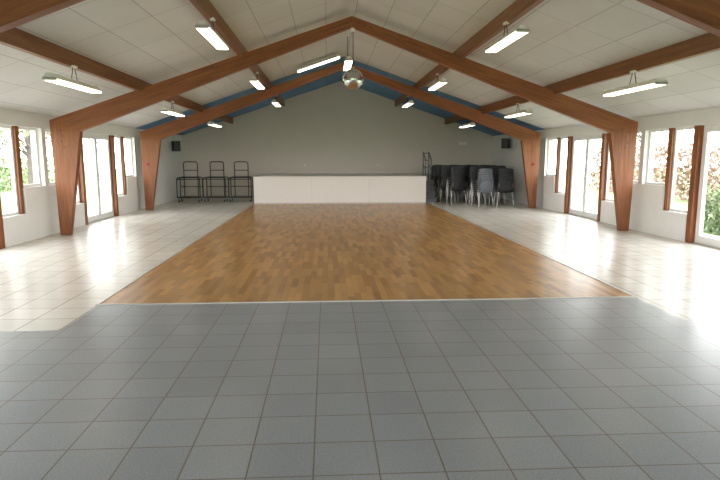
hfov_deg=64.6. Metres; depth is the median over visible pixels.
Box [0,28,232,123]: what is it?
beam
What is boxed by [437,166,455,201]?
stacked chairs
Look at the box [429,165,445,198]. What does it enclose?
stacked chairs
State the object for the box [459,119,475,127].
fitting
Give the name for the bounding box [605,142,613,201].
window
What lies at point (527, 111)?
fitting
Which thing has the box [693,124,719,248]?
door
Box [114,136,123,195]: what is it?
window
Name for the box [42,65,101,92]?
fitting
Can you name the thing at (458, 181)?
stacked chairs
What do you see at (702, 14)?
frame
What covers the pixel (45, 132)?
tree
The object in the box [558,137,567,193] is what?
window
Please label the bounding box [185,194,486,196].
baseboard
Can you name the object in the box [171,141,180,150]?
wall speaker
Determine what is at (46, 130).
window
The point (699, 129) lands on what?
trim
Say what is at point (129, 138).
window
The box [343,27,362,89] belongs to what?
ball
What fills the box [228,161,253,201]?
trolley
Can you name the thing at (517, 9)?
beam
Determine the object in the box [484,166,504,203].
stacked chairs
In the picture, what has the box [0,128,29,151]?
tree
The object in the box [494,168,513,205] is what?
stacked chairs
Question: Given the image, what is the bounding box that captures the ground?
[0,168,719,235]
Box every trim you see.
[0,126,126,248]
[95,203,636,304]
[555,125,703,242]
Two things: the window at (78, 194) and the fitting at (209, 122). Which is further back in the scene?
the fitting at (209, 122)
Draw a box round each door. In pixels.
[82,133,113,223]
[568,134,601,219]
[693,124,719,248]
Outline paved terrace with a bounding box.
[87,202,719,238]
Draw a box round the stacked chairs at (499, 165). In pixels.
[487,165,506,201]
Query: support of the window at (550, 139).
in the wall at (647, 214)
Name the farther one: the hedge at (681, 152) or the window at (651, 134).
the hedge at (681, 152)
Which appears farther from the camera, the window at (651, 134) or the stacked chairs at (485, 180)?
the stacked chairs at (485, 180)
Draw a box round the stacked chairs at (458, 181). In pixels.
[446,166,466,203]
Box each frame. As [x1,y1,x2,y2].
[0,0,719,36]
[49,16,637,234]
[140,62,540,209]
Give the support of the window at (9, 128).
in the wall at (40, 219)
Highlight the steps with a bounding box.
[422,152,437,201]
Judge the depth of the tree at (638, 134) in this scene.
27.36 m
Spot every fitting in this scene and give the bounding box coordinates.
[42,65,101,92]
[159,101,184,116]
[195,17,228,49]
[207,121,221,126]
[249,72,264,88]
[271,98,280,106]
[296,54,339,72]
[343,34,352,70]
[402,96,413,107]
[428,73,447,89]
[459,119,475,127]
[485,21,529,52]
[504,103,532,117]
[602,70,667,95]
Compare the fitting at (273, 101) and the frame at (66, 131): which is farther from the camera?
the fitting at (273, 101)
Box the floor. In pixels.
[0,196,719,479]
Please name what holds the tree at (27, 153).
on the ground
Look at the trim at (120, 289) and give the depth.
6.38 m
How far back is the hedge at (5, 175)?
28.73 m
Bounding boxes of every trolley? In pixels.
[176,161,202,201]
[202,161,229,201]
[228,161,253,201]
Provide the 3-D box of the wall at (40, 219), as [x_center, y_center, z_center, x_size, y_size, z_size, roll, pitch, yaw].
[-6.235,-0.882,8.342,0.250,2.480,28.250,0,8,-3]
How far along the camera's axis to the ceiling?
10.00 m
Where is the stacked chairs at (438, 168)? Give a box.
[433,165,450,199]
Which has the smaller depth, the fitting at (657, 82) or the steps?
the fitting at (657, 82)
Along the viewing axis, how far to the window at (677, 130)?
11.10 m
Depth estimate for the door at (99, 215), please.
14.22 m
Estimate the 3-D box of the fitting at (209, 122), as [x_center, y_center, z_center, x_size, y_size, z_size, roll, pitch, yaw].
[-4.717,-3.857,18.498,0.180,0.304,1.550,0,8,-3]
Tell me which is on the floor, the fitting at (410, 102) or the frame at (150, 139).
the frame at (150, 139)
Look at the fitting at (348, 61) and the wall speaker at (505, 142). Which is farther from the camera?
the wall speaker at (505, 142)
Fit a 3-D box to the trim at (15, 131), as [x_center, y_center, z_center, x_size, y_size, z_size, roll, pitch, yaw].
[-6.033,-0.321,5.702,0.165,2.130,20.970,0,8,-3]
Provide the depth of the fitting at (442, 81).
13.51 m
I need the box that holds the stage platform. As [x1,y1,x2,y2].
[253,173,425,203]
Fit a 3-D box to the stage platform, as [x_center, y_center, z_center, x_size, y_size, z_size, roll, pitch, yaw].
[-0.756,-1.939,21.004,5.820,0.920,3.545,0,8,-3]
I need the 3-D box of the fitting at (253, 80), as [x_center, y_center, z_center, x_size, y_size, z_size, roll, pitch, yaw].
[-2.428,-3.812,13.475,0.180,0.304,1.550,0,8,-3]
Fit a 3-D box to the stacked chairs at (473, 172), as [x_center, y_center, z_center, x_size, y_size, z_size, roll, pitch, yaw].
[3.922,-1.865,19.281,0.561,1.276,0.669,0,8,0]
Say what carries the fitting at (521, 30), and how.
attached to the beam at (517, 9)
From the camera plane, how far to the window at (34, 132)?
11.23 m
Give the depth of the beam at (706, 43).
8.80 m
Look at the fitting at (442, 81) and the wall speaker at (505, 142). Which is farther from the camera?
the wall speaker at (505, 142)
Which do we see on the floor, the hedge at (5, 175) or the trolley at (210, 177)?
the trolley at (210, 177)
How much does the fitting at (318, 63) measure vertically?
0.494 m
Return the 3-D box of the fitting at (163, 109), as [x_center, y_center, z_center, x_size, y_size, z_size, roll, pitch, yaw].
[-4.425,-3.122,13.460,0.180,0.304,1.550,0,8,-3]
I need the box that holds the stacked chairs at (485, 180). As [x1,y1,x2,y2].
[470,168,493,206]
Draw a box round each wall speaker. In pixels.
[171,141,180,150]
[501,138,509,148]
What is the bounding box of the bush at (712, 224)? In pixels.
[685,184,719,233]
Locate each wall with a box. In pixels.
[0,108,183,247]
[182,81,492,194]
[492,107,719,241]
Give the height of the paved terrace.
0.080 m
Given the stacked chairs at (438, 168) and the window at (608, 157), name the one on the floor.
the stacked chairs at (438, 168)
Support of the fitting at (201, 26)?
attached to the beam at (206, 8)
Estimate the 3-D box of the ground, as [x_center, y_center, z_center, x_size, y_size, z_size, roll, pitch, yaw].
[-0.858,-0.546,15.054,120.000,0.001,130.000,0,8,-3]
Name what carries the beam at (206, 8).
attached to the frame
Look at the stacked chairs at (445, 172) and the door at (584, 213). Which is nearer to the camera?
the door at (584, 213)
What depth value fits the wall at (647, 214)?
12.28 m
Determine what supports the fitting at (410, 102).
attached to the beam at (517, 9)
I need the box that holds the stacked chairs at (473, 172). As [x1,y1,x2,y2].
[466,166,484,202]
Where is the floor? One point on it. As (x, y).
(628, 388)
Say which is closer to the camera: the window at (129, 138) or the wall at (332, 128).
the window at (129, 138)
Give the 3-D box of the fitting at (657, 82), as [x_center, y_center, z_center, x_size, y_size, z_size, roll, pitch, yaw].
[4.165,-2.428,8.694,0.180,0.304,1.550,0,8,-3]
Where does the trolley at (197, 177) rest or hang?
on the floor
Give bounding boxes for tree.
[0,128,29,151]
[0,129,50,183]
[45,132,101,151]
[637,130,682,146]
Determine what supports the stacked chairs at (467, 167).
on the floor
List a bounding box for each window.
[0,125,18,216]
[18,126,40,187]
[45,129,54,184]
[76,180,79,202]
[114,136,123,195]
[124,137,132,176]
[547,138,556,175]
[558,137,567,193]
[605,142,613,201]
[646,128,668,185]
[669,126,693,212]
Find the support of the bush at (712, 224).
on the ground
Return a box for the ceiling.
[0,0,719,135]
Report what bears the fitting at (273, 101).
attached to the beam at (206, 8)
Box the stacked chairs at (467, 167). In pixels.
[454,166,472,201]
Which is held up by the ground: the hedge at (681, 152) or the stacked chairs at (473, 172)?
the hedge at (681, 152)
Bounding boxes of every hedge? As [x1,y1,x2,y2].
[0,156,54,191]
[589,143,719,203]
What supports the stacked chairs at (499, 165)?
on the floor

